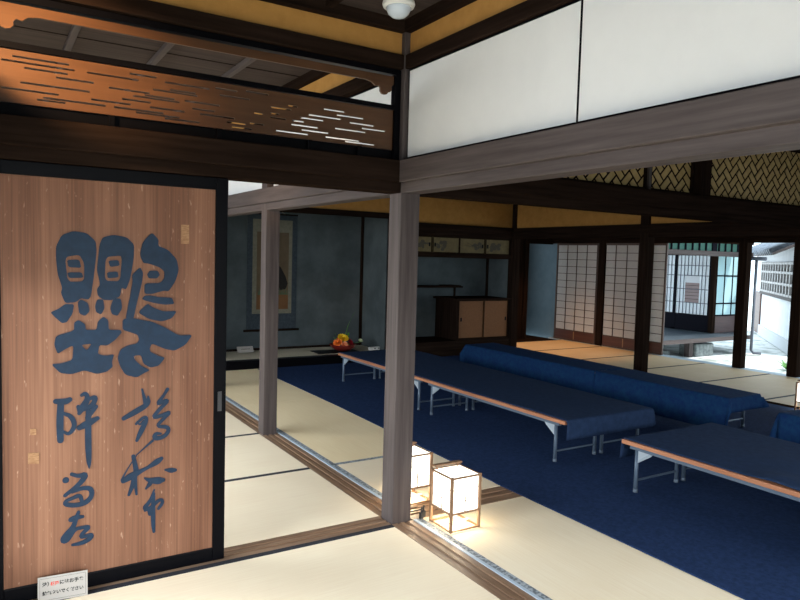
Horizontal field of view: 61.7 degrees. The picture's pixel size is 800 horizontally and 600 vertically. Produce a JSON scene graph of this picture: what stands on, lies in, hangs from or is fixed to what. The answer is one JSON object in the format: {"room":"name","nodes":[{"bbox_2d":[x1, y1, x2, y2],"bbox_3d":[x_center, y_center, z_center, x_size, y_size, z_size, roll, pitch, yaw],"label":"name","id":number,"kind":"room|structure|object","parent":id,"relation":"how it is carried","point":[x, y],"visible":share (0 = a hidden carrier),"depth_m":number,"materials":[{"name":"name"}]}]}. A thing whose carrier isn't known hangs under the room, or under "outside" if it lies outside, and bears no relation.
{"room":"japanese tatami room","nodes":[
{"label":"japanese tatami room","id":0,"kind":"room"},
{"bbox_2d":[0,0,440,122],"bbox_3d":[0.831,-1.540,5.187,11.300,0.050,11.750,-1,4,-32],"label":"ceiling","id":1,"kind":"structure","parent":0,"point":[15,34],"depth_m":4.11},
{"bbox_2d":[43,25,80,101],"bbox_3d":[-2.517,-1.571,4.858,0.036,0.030,4.890,-1,4,-32],"label":"beam","id":2,"kind":"structure","parent":1,"relation":"attached to","point":[74,30],"depth_m":3.83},
{"bbox_2d":[112,42,174,107],"bbox_3d":[-2.104,-1.576,5.113,0.036,0.030,4.890,-1,4,-32],"label":"beam","id":3,"kind":"structure","parent":1,"relation":"attached to","point":[165,47],"depth_m":4.06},
{"bbox_2d":[165,57,256,119],"bbox_3d":[-1.692,-1.581,5.368,0.036,0.030,4.890,-1,4,-32],"label":"beam","id":4,"kind":"structure","parent":1,"relation":"attached to","point":[244,63],"depth_m":4.33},
{"bbox_2d":[382,0,414,18],"bbox_3d":[-0.007,-1.370,3.168,0.156,0.078,0.156,-1,4,-32],"label":"smoke detector","id":5,"kind":"object","parent":1,"relation":"attached to","point":[397,9],"visible":1,"depth_m":3.13,"materials":[{"name":"white plastic"}]},
{"bbox_2d":[150,0,401,54],"bbox_3d":[-1.680,-1.307,2.444,3.940,0.133,0.056,-1,4,-32],"label":"wall","id":6,"kind":"structure","parent":0,"point":[254,11],"depth_m":3.15,"materials":[{"name":"paint"}]},
{"bbox_2d":[50,0,403,69],"bbox_3d":[-1.683,-1.206,2.451,3.940,0.070,0.112,-1,4,-32],"label":"beam","id":7,"kind":"structure","parent":6,"relation":"attached to","point":[142,9],"depth_m":2.98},
{"bbox_2d":[260,0,405,33],"bbox_3d":[-1.678,-1.396,2.438,3.940,0.085,0.150,-1,4,-32],"label":"beam","id":8,"kind":"structure","parent":6,"relation":"attached to","point":[340,11],"depth_m":3.24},
{"bbox_2d":[226,212,360,349],"bbox_3d":[-1.806,-0.504,9.236,3.050,2.680,0.055,-1,4,-32],"label":"wall","id":9,"kind":"structure","parent":0,"point":[328,246],"depth_m":9.59,"materials":[{"name":"blue paint"}]},
{"bbox_2d":[243,212,298,331],"bbox_3d":[-1.752,-0.420,9.218,0.800,1.707,0.032,-1,4,-32],"label":"scroll","id":10,"kind":"object","parent":9,"relation":"attached to","point":[286,306],"visible":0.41,"depth_m":9.28,"materials":[{"name":"fabric"}]},
{"bbox_2d":[256,231,288,292],"bbox_3d":[-1.751,-0.401,9.226,0.460,1.060,0.002,-1,4,-32],"label":"picture","id":11,"kind":"object","parent":10,"relation":"attached to","point":[284,235],"depth_m":9.28},
{"bbox_2d":[226,343,357,351],"bbox_3d":[-1.804,0.672,9.294,2.770,0.030,0.009,-1,4,-32],"label":"beam","id":12,"kind":"structure","parent":9,"relation":"attached to","point":[327,345],"depth_m":9.49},
{"bbox_2d":[358,217,364,344],"bbox_3d":[-0.565,-0.589,9.946,0.039,2.532,0.029,-1,4,-32],"label":"beam","id":13,"kind":"structure","parent":9,"relation":"attached to","point":[362,218],"depth_m":9.95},
{"bbox_2d":[226,345,369,360],"bbox_3d":[-1.596,0.786,8.997,2.810,0.148,0.740,-1,4,-32],"label":"floor","id":14,"kind":"structure","parent":0,"point":[293,352],"depth_m":8.98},
{"bbox_2d":[362,217,387,349],"bbox_3d":[-0.353,-0.493,9.691,0.050,2.680,0.690,-1,4,-32],"label":"wall","id":15,"kind":"structure","parent":0,"point":[375,229],"depth_m":9.66,"materials":[{"name":"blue paint"}]},
{"bbox_2d":[226,354,353,370],"bbox_3d":[-1.362,0.814,8.629,2.820,0.152,0.128,-1,4,-32],"label":"beam","id":16,"kind":"structure","parent":15,"relation":"attached to","point":[245,364],"depth_m":8.56,"materials":[{"name":"black paint"}]},
{"bbox_2d":[232,0,525,128],"bbox_3d":[-0.119,-1.349,3.778,0.056,0.133,9.230,-1,4,-32],"label":"wall","id":17,"kind":"structure","parent":0,"point":[477,11],"depth_m":3.19,"materials":[{"name":"paint"}]},
{"bbox_2d":[13,25,299,76],"bbox_3d":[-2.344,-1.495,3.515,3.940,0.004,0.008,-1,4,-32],"label":"beam","id":18,"kind":"structure","parent":17,"relation":"attached to","point":[13,25],"depth_m":4.02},
{"bbox_2d":[223,70,330,122],"bbox_3d":[-1.261,-1.588,5.622,0.150,0.085,4.870,-1,4,-32],"label":"beam","id":19,"kind":"structure","parent":17,"relation":"attached to","point":[311,76],"depth_m":4.48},
{"bbox_2d":[244,78,374,129],"bbox_3d":[-1.266,-1.398,5.634,0.112,0.070,4.870,-1,4,-32],"label":"beam","id":20,"kind":"structure","parent":17,"relation":"attached to","point":[354,86],"depth_m":3.99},
{"bbox_2d":[405,0,476,32],"bbox_3d":[1.194,-1.266,1.656,0.150,0.085,4.240,-1,4,-32],"label":"beam","id":21,"kind":"structure","parent":17,"relation":"attached to","point":[442,8],"depth_m":3.20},
{"bbox_2d":[405,0,574,68],"bbox_3d":[1.188,-1.076,1.668,0.112,0.070,4.240,-1,4,-32],"label":"beam","id":22,"kind":"structure","parent":17,"relation":"attached to","point":[526,10],"depth_m":2.90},
{"bbox_2d":[308,197,512,227],"bbox_3d":[-0.390,-1.445,9.114,5.050,0.708,0.040,-1,4,-32],"label":"wall","id":23,"kind":"structure","parent":0,"point":[431,210],"depth_m":9.82,"materials":[{"name":"paint"}]},
{"bbox_2d":[228,185,345,208],"bbox_3d":[-1.342,-0.839,5.630,0.038,0.110,4.875,-1,4,-32],"label":"beam","id":24,"kind":"structure","parent":23,"relation":"attached to","point":[277,193],"depth_m":4.93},
{"bbox_2d":[228,191,389,216],"bbox_3d":[-1.282,-0.760,5.673,0.108,0.056,4.875,-1,4,-32],"label":"beam","id":25,"kind":"structure","parent":23,"relation":"attached to","point":[346,196],"depth_m":4.46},
{"bbox_2d":[280,208,388,218],"bbox_3d":[-1.342,-1.151,8.549,2.870,0.075,0.080,-1,4,-32],"label":"beam","id":26,"kind":"structure","parent":23,"relation":"attached to","point":[321,211],"depth_m":8.84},
{"bbox_3d":[-1.272,-0.898,5.653,0.100,0.014,4.840,-1,4,-32],"label":"trim","id":27,"kind":"structure","parent":23,"relation":"attached to","visible":0},
{"bbox_2d":[228,181,261,194],"bbox_3d":[-1.294,-1.135,5.685,0.024,0.454,0.990,-1,4,-32],"label":"transom panel","id":28,"kind":"object","parent":27,"relation":"on","point":[234,187],"visible":0.02,"depth_m":5.80,"materials":[{"name":"white paper"}]},
{"bbox_2d":[273,86,390,185],"bbox_3d":[-0.481,-1.029,4.370,0.024,0.454,1.830,-1,4,-32],"label":"transom panel","id":29,"kind":"object","parent":27,"relation":"on","point":[372,94],"visible":0.02,"depth_m":3.93,"materials":[{"name":"white paper"}]},
{"bbox_2d":[416,257,485,336],"bbox_3d":[0.552,-0.517,10.462,2.250,2.680,0.050,-1,4,-32],"label":"wall","id":30,"kind":"structure","parent":0,"point":[470,273],"depth_m":10.50,"materials":[{"name":"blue paint"}]},
{"bbox_2d":[417,284,462,296],"bbox_3d":[0.299,-0.138,10.097,1.360,0.182,0.345,-1,4,-32],"label":"wall shelf","id":31,"kind":"object","parent":30,"relation":"attached to","point":[454,287],"visible":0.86,"depth_m":10.22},
{"bbox_2d":[418,234,510,258],"bbox_3d":[0.706,-0.807,10.121,2.080,0.330,0.550,-1,4,-32],"label":"upper cabinet","id":32,"kind":"object","parent":30,"relation":"attached to","point":[444,246],"visible":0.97,"depth_m":9.98,"materials":[{"name":"beige paper"}]},
{"bbox_2d":[415,336,508,356],"bbox_3d":[0.658,0.716,10.232,2.095,0.255,0.620,-1,4,-32],"label":"floor","id":33,"kind":"structure","parent":0,"point":[434,345],"depth_m":9.94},
{"bbox_2d":[433,296,510,340],"bbox_3d":[1.116,0.269,10.477,1.050,0.630,0.615,-1,4,-32],"label":"base cabinet","id":34,"kind":"object","parent":33,"relation":"on","point":[458,318],"visible":1,"depth_m":10.26,"materials":[{"name":"wood"}]},
{"bbox_2d":[517,239,552,339],"bbox_3d":[2.018,-0.577,12.036,1.900,2.680,0.050,-1,4,-32],"label":"wall","id":35,"kind":"structure","parent":0,"point":[522,245],"depth_m":12.16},
{"bbox_2d":[521,239,529,339],"bbox_3d":[2.269,-0.580,12.191,0.090,2.680,0.110,-1,4,-32],"label":"beam","id":36,"kind":"structure","parent":35,"relation":"attached to","point":[527,241],"depth_m":12.16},
{"bbox_2d":[526,244,556,337],"bbox_3d":[2.734,-0.607,12.817,0.060,2.680,0.832,-1,4,-32],"label":"wall","id":37,"kind":"structure","parent":0,"point":[542,257],"depth_m":12.81,"materials":[{"name":"blue paint"}]},
{"bbox_2d":[553,239,794,243],"bbox_3d":[5.610,-0.726,8.123,0.108,0.056,10.500,-1,4,-32],"label":"beam","id":38,"kind":"structure","parent":37,"relation":"attached to","point":[681,240],"depth_m":9.99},
{"bbox_2d":[549,337,799,378],"bbox_3d":[5.589,1.106,8.200,0.210,0.090,10.400,-1,4,-32],"label":"beam","id":39,"kind":"structure","parent":37,"relation":"attached to","point":[670,356],"depth_m":9.88,"materials":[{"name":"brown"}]},
{"bbox_2d":[553,243,598,343],"bbox_3d":[3.159,-0.135,12.044,0.028,1.759,0.985,-1,4,-32],"label":"screen","id":40,"kind":"object","parent":39,"relation":"on","point":[577,263],"visible":1,"depth_m":12.02,"materials":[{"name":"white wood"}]},
{"bbox_2d":[595,240,606,345],"bbox_3d":[3.506,-0.503,11.531,0.135,2.680,0.135,-1,4,-32],"label":"pillar","id":41,"kind":"structure","parent":39,"relation":"on","point":[602,243],"depth_m":11.51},
{"bbox_2d":[602,243,639,350],"bbox_3d":[3.736,-0.060,11.111,0.028,1.759,0.985,-1,4,-32],"label":"screen","id":42,"kind":"object","parent":39,"relation":"on","point":[622,259],"visible":0.68,"depth_m":11.19,"materials":[{"name":"paper"}]},
{"bbox_2d":[648,243,668,354],"bbox_3d":[3.905,-0.044,10.933,0.028,1.759,0.985,-1,4,-32],"label":"screen","id":43,"kind":"object","parent":39,"relation":"on","point":[660,257],"visible":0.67,"depth_m":10.62,"materials":[{"name":"paper"}]},
{"bbox_2d":[732,239,752,367],"bbox_3d":[4.824,-0.331,9.401,0.125,2.680,0.125,-1,4,-32],"label":"pillar","id":44,"kind":"structure","parent":39,"relation":"on","point":[745,248],"depth_m":9.39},
{"bbox_2d":[786,238,799,377],"bbox_3d":[5.223,-0.278,8.757,0.125,2.680,0.125,-1,4,-32],"label":"pillar","id":45,"kind":"structure","parent":39,"relation":"on","point":[793,355],"depth_m":8.75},
{"bbox_2d":[552,236,799,240],"bbox_3d":[5.550,-0.804,8.079,0.038,0.110,10.500,-1,4,-32],"label":"beam","id":46,"kind":"structure","parent":37,"relation":"attached to","point":[728,237],"depth_m":9.97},
{"bbox_2d":[488,205,710,297],"bbox_3d":[4.052,-0.187,6.819,0.070,2.680,9.850,-1,4,-32],"label":"wall","id":47,"kind":"structure","parent":0,"point":[528,216],"depth_m":9.76,"materials":[{"name":"paint"}]},
{"bbox_2d":[419,230,512,238],"bbox_3d":[0.835,-0.973,9.910,2.140,0.056,0.108,-1,4,-32],"label":"beam","id":48,"kind":"structure","parent":47,"relation":"attached to","point":[420,231],"depth_m":9.94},
{"bbox_2d":[419,222,513,234],"bbox_3d":[0.875,-1.047,9.843,2.140,0.110,0.038,-1,4,-32],"label":"beam","id":49,"kind":"structure","parent":47,"relation":"attached to","point":[422,226],"depth_m":9.87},
{"bbox_2d":[420,189,799,228],"bbox_3d":[2.219,-0.615,4.913,5.045,0.056,0.108,-1,4,-32],"label":"beam","id":50,"kind":"structure","parent":47,"relation":"attached to","point":[463,194],"depth_m":4.28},
{"bbox_2d":[469,178,799,220],"bbox_3d":[2.259,-0.689,4.846,5.045,0.110,0.038,-1,4,-32],"label":"beam","id":51,"kind":"structure","parent":47,"relation":"attached to","point":[556,188],"depth_m":4.42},
{"bbox_2d":[514,222,799,234],"bbox_3d":[4.182,-0.741,6.489,0.038,0.110,9.230,-1,4,-32],"label":"beam","id":52,"kind":"structure","parent":47,"relation":"attached to","point":[689,226],"depth_m":8.26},
{"bbox_2d":[515,230,799,238],"bbox_3d":[4.242,-0.662,6.533,0.108,0.056,9.230,-1,4,-32],"label":"beam","id":53,"kind":"structure","parent":47,"relation":"attached to","point":[772,232],"depth_m":7.96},
{"bbox_2d":[766,400,799,408],"bbox_3d":[4.195,1.148,6.633,0.150,0.052,9.200,-1,4,-32],"label":"beam","id":54,"kind":"structure","parent":47,"relation":"attached to","point":[771,402],"depth_m":7.00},
{"bbox_2d":[633,216,653,371],"bbox_3d":[3.081,-0.316,8.418,0.125,2.680,0.125,-1,4,-32],"label":"pillar","id":55,"kind":"structure","parent":54,"relation":"on","point":[646,246],"depth_m":8.39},
{"bbox_3d":[2.221,-0.698,4.908,5.045,0.098,0.100,-1,4,-32],"label":"trim","id":56,"kind":"structure","parent":47,"relation":"attached to","visible":0},
{"bbox_2d":[557,167,647,188],"bbox_3d":[0.881,-0.967,4.057,1.845,0.470,0.040,-1,4,-32],"label":"woven panel","id":57,"kind":"object","parent":56,"relation":"on","point":[635,178],"visible":0.13,"depth_m":4.41,"materials":[{"name":"wicker"}]},
{"bbox_2d":[651,162,694,193],"bbox_3d":[1.893,-0.979,4.682,0.475,0.470,0.040,-1,4,-32],"label":"woven panel","id":58,"kind":"object","parent":56,"relation":"on","point":[678,178],"visible":0.41,"depth_m":4.71,"materials":[{"name":"wicker"}]},
{"bbox_2d":[693,160,711,195],"bbox_3d":[2.163,-0.982,4.849,0.120,0.470,0.130,-1,4,-32],"label":"post","id":59,"kind":"object","parent":56,"relation":"on","point":[702,170],"visible":0.36,"depth_m":4.80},
{"bbox_2d":[710,150,799,206],"bbox_3d":[3.260,-0.995,5.527,2.420,0.470,0.040,-1,4,-32],"label":"woven panel","id":60,"kind":"object","parent":56,"relation":"on","point":[772,178],"visible":0.69,"depth_m":5.25,"materials":[{"name":"wicker"}]},
{"bbox_3d":[0.708,1.176,5.391,11.050,0.038,11.650,-1,4,-32],"label":"floor","id":61,"kind":"structure","parent":0,"visible":0},
{"bbox_2d":[32,516,390,599],"bbox_3d":[-1.754,1.241,2.606,3.934,0.052,0.132,-1,4,-32],"label":"beam","id":62,"kind":"structure","parent":61,"relation":"on","point":[266,545],"depth_m":3.34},
{"bbox_2d":[0,159,227,599],"bbox_3d":[-1.204,0.334,2.837,0.940,1.757,0.032,-1,4,-32],"label":"sliding door","id":63,"kind":"structure","parent":62,"relation":"on","point":[113,282],"depth_m":2.81,"materials":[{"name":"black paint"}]},
{"bbox_2d":[225,411,256,436],"bbox_3d":[-2.225,1.058,5.238,1.960,0.052,0.981,-1,4,-32],"label":"mat","id":64,"kind":"object","parent":61,"relation":"on","point":[233,426],"visible":0.11,"depth_m":5.48,"materials":[{"name":"beige wicker"}]},
{"bbox_2d":[225,433,306,479],"bbox_3d":[-1.709,1.125,4.404,1.960,0.052,0.978,-1,4,-32],"label":"mat","id":65,"kind":"object","parent":61,"relation":"on","point":[252,454],"visible":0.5,"depth_m":4.68,"materials":[{"name":"beige wicker"}]},
{"bbox_2d":[226,369,318,405],"bbox_3d":[-1.577,0.943,7.313,1.009,0.052,1.876,-1,4,-32],"label":"mat","id":66,"kind":"object","parent":61,"relation":"on","point":[242,386],"visible":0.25,"depth_m":7.01,"materials":[{"name":"beige wicker"}]},
{"bbox_2d":[62,524,499,599],"bbox_3d":[-0.618,1.268,2.640,1.960,0.052,1.000,-1,4,-32],"label":"mat","id":67,"kind":"object","parent":61,"relation":"on","point":[379,563],"visible":1,"depth_m":2.96,"materials":[{"name":"beige wicker"}]},
{"bbox_2d":[38,570,87,599],"bbox_3d":[-1.374,1.168,2.732,0.182,0.096,0.026,0,4,-27],"label":"card","id":68,"kind":"object","parent":67,"relation":"on","point":[73,584],"visible":1,"depth_m":2.73,"materials":[{"name":"grey"}]},
{"bbox_2d":[224,467,377,547],"bbox_3d":[-1.201,1.192,3.583,1.960,0.052,0.948,-1,4,-32],"label":"mat","id":69,"kind":"object","parent":61,"relation":"on","point":[276,504],"visible":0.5,"depth_m":3.79,"materials":[{"name":"beige wicker"}]},
{"bbox_2d":[226,400,381,516],"bbox_3d":[-1.315,1.051,5.765,0.136,0.052,4.794,-1,4,-32],"label":"beam","id":70,"kind":"structure","parent":61,"relation":"on","point":[364,497],"depth_m":4.54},
{"bbox_2d":[258,107,279,435],"bbox_3d":[-1.022,-0.228,5.261,0.112,2.680,0.112,-1,4,-32],"label":"pillar","id":71,"kind":"structure","parent":70,"relation":"on","point":[270,221],"depth_m":5.24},
{"bbox_2d":[226,399,381,499],"bbox_3d":[-1.269,1.046,5.837,0.018,0.056,4.720,-1,4,-32],"label":"beam","id":72,"kind":"structure","parent":61,"relation":"on","point":[278,432],"depth_m":4.67,"materials":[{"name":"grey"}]},
{"bbox_2d":[239,398,423,463],"bbox_3d":[-0.569,1.075,5.684,1.009,0.052,1.956,-1,4,-32],"label":"mat","id":73,"kind":"object","parent":61,"relation":"on","point":[334,434],"visible":0.46,"depth_m":5.49,"materials":[{"name":"beige wicker"}]},
{"bbox_2d":[385,219,388,348],"bbox_3d":[-0.115,-0.465,9.364,0.100,2.680,0.100,-1,4,-32],"label":"pillar","id":74,"kind":"structure","parent":61,"relation":"on","point":[388,219],"depth_m":9.37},
{"bbox_2d":[381,32,419,523],"bbox_3d":[0.012,-0.092,3.590,0.118,2.680,0.118,-1,4,-32],"label":"pillar","id":75,"kind":"structure","parent":61,"relation":"on","point":[404,207],"depth_m":3.56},
{"bbox_2d":[0,144,400,193],"bbox_3d":[-1.699,-0.568,2.493,3.945,0.056,0.108,-1,4,-32],"label":"beam","id":76,"kind":"structure","parent":75,"relation":"attached to","point":[7,152],"depth_m":2.93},
{"bbox_3d":[-1.696,-0.651,2.488,3.945,0.098,0.100,-1,4,-32],"label":"trim","id":77,"kind":"structure","parent":76,"relation":"on","visible":0},
{"bbox_2d":[0,0,400,159],"bbox_3d":[-0.796,-0.944,3.007,1.848,0.466,0.040,-1,4,-32],"label":"transom","id":78,"kind":"object","parent":77,"relation":"on","point":[383,117],"visible":1,"depth_m":2.92,"materials":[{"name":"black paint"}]},
{"bbox_2d":[0,113,402,182],"bbox_3d":[-1.658,-0.642,2.426,3.945,0.110,0.038,-1,4,-32],"label":"beam","id":79,"kind":"structure","parent":75,"relation":"attached to","point":[16,130],"depth_m":2.86,"materials":[{"name":"wood"}]},
{"bbox_2d":[399,78,799,182],"bbox_3d":[1.109,-0.517,1.668,0.038,0.110,4.245,-1,4,-32],"label":"beam","id":80,"kind":"structure","parent":75,"relation":"attached to","point":[775,104],"depth_m":2.20,"materials":[{"name":"wood"}]},
{"bbox_2d":[402,123,799,193],"bbox_3d":[1.169,-0.439,1.711,0.108,0.056,4.245,-1,4,-32],"label":"beam","id":81,"kind":"structure","parent":75,"relation":"attached to","point":[781,138],"depth_m":2.26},
{"bbox_3d":[1.172,-0.522,1.706,0.100,0.098,4.245,-1,4,-32],"label":"trim","id":82,"kind":"structure","parent":81,"relation":"on","visible":0},
{"bbox_2d":[407,77,799,158],"bbox_3d":[1.174,-0.577,1.700,0.100,0.014,4.240,-1,4,-32],"label":"beam","id":83,"kind":"structure","parent":82,"relation":"on","point":[799,77],"depth_m":2.24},
{"bbox_2d":[407,0,581,157],"bbox_3d":[0.358,-0.915,2.958,0.024,0.454,1.172,-1,4,-32],"label":"transom panel","id":84,"kind":"object","parent":83,"relation":"on","point":[522,78],"visible":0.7,"depth_m":2.83,"materials":[{"name":"white paper"}]},
{"bbox_2d":[577,0,799,122],"bbox_3d":[0.984,-0.833,1.946,0.024,0.454,1.211,-1,4,-32],"label":"transom panel","id":85,"kind":"object","parent":83,"relation":"on","point":[636,55],"visible":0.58,"depth_m":2.11,"materials":[{"name":"white paper"}]},
{"bbox_2d":[331,449,499,502],"bbox_3d":[0.560,1.168,4.715,1.909,0.052,0.878,-1,4,-32],"label":"mat","id":86,"kind":"object","parent":61,"relation":"on","point":[368,472],"visible":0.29,"depth_m":4.41,"materials":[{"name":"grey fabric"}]},
{"bbox_2d":[411,441,432,504],"bbox_3d":[0.056,1.017,3.949,0.196,0.313,0.196,-1,4,-32],"label":"paper lantern","id":87,"kind":"object","parent":86,"relation":"on","point":[422,459],"visible":0.27,"depth_m":3.90,"materials":[{"name":"beige"}]},
{"bbox_2d":[392,520,536,599],"bbox_3d":[1.124,1.371,1.823,0.136,0.052,4.234,-1,4,-32],"label":"beam","id":88,"kind":"structure","parent":61,"relation":"on","point":[477,572],"depth_m":3.15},
{"bbox_2d":[410,486,520,519],"bbox_3d":[2.140,1.192,5.053,4.989,0.052,0.199,-1,4,-32],"label":"beam","id":89,"kind":"structure","parent":61,"relation":"on","point":[495,494],"depth_m":4.02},
{"bbox_2d":[413,519,543,599],"bbox_3d":[1.190,1.368,1.862,0.018,0.056,4.230,-1,4,-32],"label":"beam","id":90,"kind":"structure","parent":61,"relation":"on","point":[416,520],"depth_m":3.16,"materials":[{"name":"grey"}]},
{"bbox_2d":[507,205,520,346],"bbox_3d":[1.784,-0.486,10.513,0.130,2.680,0.130,-1,4,-32],"label":"pillar","id":91,"kind":"structure","parent":61,"relation":"on","point":[514,262],"depth_m":10.48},
{"bbox_2d":[516,340,596,350],"bbox_3d":[2.413,0.792,11.394,1.824,0.052,0.958,-1,4,-32],"label":"mat","id":92,"kind":"object","parent":61,"relation":"on","point":[545,344],"visible":0.57,"depth_m":11.45,"materials":[{"name":"beige wicker"}]},
{"bbox_2d":[417,496,743,599],"bbox_3d":[1.024,1.284,3.110,1.009,0.052,1.930,-1,4,-32],"label":"mat","id":93,"kind":"object","parent":61,"relation":"on","point":[549,553],"visible":0.57,"depth_m":3.23,"materials":[{"name":"beige wicker"}]},
{"bbox_2d":[429,460,481,533],"bbox_3d":[0.296,1.047,3.592,0.196,0.313,0.196,-1,4,-32],"label":"paper lantern","id":94,"kind":"object","parent":93,"relation":"on","point":[455,489],"visible":1,"depth_m":3.55,"materials":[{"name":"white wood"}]},
{"bbox_2d":[537,346,633,358],"bbox_3d":[2.918,0.858,10.578,1.824,0.052,0.958,-1,4,-32],"label":"mat","id":95,"kind":"object","parent":61,"relation":"on","point":[599,351],"visible":0.57,"depth_m":10.63,"materials":[{"name":"beige wicker"}]},
{"bbox_2d":[582,354,699,368],"bbox_3d":[3.423,0.925,9.762,1.824,0.052,0.958,-1,4,-32],"label":"mat","id":96,"kind":"object","parent":61,"relation":"on","point":[654,361],"visible":0.5,"depth_m":9.83,"materials":[{"name":"beige wicker"}]},
{"bbox_2d":[647,363,767,381],"bbox_3d":[3.928,0.991,8.946,1.824,0.052,0.958,-1,4,-32],"label":"mat","id":97,"kind":"object","parent":61,"relation":"on","point":[699,372],"visible":0.57,"depth_m":8.99,"materials":[{"name":"beige wicker"}]},
{"bbox_2d":[701,374,798,398],"bbox_3d":[4.433,1.057,8.130,1.824,0.052,0.958,-1,4,-32],"label":"mat","id":98,"kind":"object","parent":61,"relation":"on","point":[767,385],"visible":0.58,"depth_m":8.17,"materials":[{"name":"beige wicker"}]},
{"bbox_2d":[765,394,799,406],"bbox_3d":[4.938,1.123,7.314,1.824,0.052,0.958,-1,4,-32],"label":"mat","id":99,"kind":"object","parent":61,"relation":"on","point":[789,399],"visible":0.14,"depth_m":7.24,"materials":[{"name":"beige wicker"}]},
{"bbox_3d":[2.394,1.172,5.497,4.130,0.050,9.160,-1,4,-32],"label":"floor","id":100,"kind":"structure","parent":0,"visible":0},
{"bbox_2d":[258,355,796,482],"bbox_3d":[1.184,0.987,7.345,4.202,0.006,4.608,-1,4,-32],"label":"carpet","id":101,"kind":"object","parent":100,"relation":"on","point":[501,444],"visible":0.5,"depth_m":5.77,"materials":[{"name":"carpet"}]},
{"bbox_2d":[338,353,454,409],"bbox_3d":[-0.058,0.814,7.003,0.450,0.313,1.755,-1,4,-32],"label":"folding table","id":102,"kind":"object","parent":101,"relation":"on","point":[417,380],"visible":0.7,"depth_m":6.94,"materials":[{"name":"brown wood"}]},
{"bbox_2d":[339,349,655,440],"bbox_3d":[0.633,0.778,6.375,0.941,0.139,3.537,-1,4,-32],"label":"tablecloth","id":103,"kind":"object","parent":102,"relation":"on","point":[586,414],"visible":0.84,"depth_m":5.47,"materials":[{"name":"blue fabric"}]},
{"bbox_2d":[424,379,596,461],"bbox_3d":[0.866,0.935,5.510,0.450,0.313,1.755,-1,4,-32],"label":"folding table","id":104,"kind":"object","parent":101,"relation":"on","point":[552,423],"visible":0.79,"depth_m":5.12,"materials":[{"name":"blue paint"}]},
{"bbox_2d":[471,399,638,452],"bbox_3d":[1.270,0.931,5.760,0.450,0.313,1.755,-1,4,-32],"label":"folding table","id":105,"kind":"object","parent":101,"relation":"on","point":[473,400],"visible":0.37,"depth_m":5.04,"materials":[{"name":"blue paint"}]},
{"bbox_2d":[728,411,744,426],"bbox_3d":[2.466,0.917,6.487,0.450,0.313,1.755,-1,4,-32],"label":"folding table","id":106,"kind":"object","parent":101,"relation":"on","point":[742,418],"visible":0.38,"depth_m":5.93,"materials":[{"name":"blue paint"}]},
{"bbox_2d":[592,368,769,425],"bbox_3d":[2.566,0.911,6.307,0.609,0.284,1.503,-1,4,-32],"label":"tablecloth","id":107,"kind":"object","parent":106,"relation":"on","point":[687,401],"visible":0.98,"depth_m":6.05,"materials":[{"name":"blue fabric"}]},
{"bbox_2d":[495,428,799,599],"bbox_3d":[3.545,1.297,3.526,4.205,0.006,4.390,-1,4,-32],"label":"carpet","id":108,"kind":"object","parent":100,"relation":"on","point":[742,540],"visible":0.67,"depth_m":3.78,"materials":[{"name":"carpet"}]},
{"bbox_2d":[622,439,799,501],"bbox_3d":[2.045,1.090,3.606,0.450,0.313,1.755,-1,4,-32],"label":"folding table","id":109,"kind":"object","parent":108,"relation":"on","point":[642,452],"visible":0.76,"depth_m":3.78,"materials":[{"name":"blue paint"}]},
{"bbox_2d":[620,423,799,490],"bbox_3d":[2.263,0.981,3.757,0.959,0.150,1.793,-1,4,-32],"label":"tablecloth","id":110,"kind":"object","parent":109,"relation":"on","point":[736,450],"visible":0.98,"depth_m":4.04,"materials":[{"name":"blue fabric"}]},
{"bbox_3d":[3.546,1.077,4.457,0.450,0.313,1.755,-1,4,-32],"label":"folding table","id":111,"kind":"object","parent":108,"relation":"on","visible":0},
{"bbox_2d":[769,409,799,443],"bbox_3d":[3.523,1.046,4.473,0.540,0.272,1.856,-1,4,-32],"label":"tablecloth","id":112,"kind":"object","parent":111,"relation":"on","point":[786,426],"visible":0.72,"depth_m":5.03,"materials":[{"name":"blue fabric"}]},
{"label":"outside","id":113,"kind":"structure","parent":0,"visible":0},
{"bbox_2d":[663,295,786,373],"bbox_3d":[15.340,0.806,23.758,32.740,0.100,42.000,-1,4,-32],"label":"ground","id":114,"kind":"structure","parent":113,"point":[722,350],"depth_m":14.16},
{"bbox_2d":[679,342,713,356],"bbox_3d":[6.108,1.006,13.817,0.600,0.260,0.400,-1,4,-32],"label":"stepping stone","id":115,"kind":"object","parent":114,"relation":"on","point":[703,348],"visible":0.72,"depth_m":13.66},
{"bbox_2d":[663,243,753,356],"bbox_3d":[5.492,-0.372,14.408,4.100,2.900,3.940,-1,4,-32],"label":"veranda wing","id":116,"kind":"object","parent":114,"relation":"on","point":[701,277],"visible":0.4,"depth_m":14.61,"materials":[{"name":"white paint"}]},
{"bbox_2d":[684,282,699,302],"bbox_3d":[6.460,-0.161,14.823,0.004,0.440,0.351,-1,4,-32],"label":"sign","id":117,"kind":"object","parent":116,"relation":"hanging from","point":[691,289],"depth_m":14.81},
{"bbox_2d":[750,257,766,354],"bbox_3d":[7.476,0.123,14.002,0.199,2.047,0.300,-1,4,-32],"label":"downpipe","id":118,"kind":"object","parent":116,"relation":"attached to","point":[756,259],"visible":0.96,"depth_m":13.99,"materials":[{"name":"grey"}]},
{"bbox_2d":[752,243,794,353],"bbox_3d":[9.546,-0.465,16.477,1.787,3.045,6.320,3,4,20],"label":"outbuilding","id":119,"kind":"structure","parent":114,"relation":"on","point":[774,275],"depth_m":15.88,"materials":[{"name":"white paint"}]},
{"bbox_3d":[1.511,0.792,8.031,0.450,0.313,1.755,-1,4,-32],"label":"folding table","id":120,"kind":"object","parent":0,"visible":0},
{"bbox_2d":[459,343,622,392],"bbox_3d":[1.585,0.783,7.883,0.575,0.284,2.222,-1,4,-32],"label":"tablecloth","id":121,"kind":"object","parent":120,"relation":"on","point":[578,374],"visible":0.93,"depth_m":7.62,"materials":[{"name":"blue fabric"}]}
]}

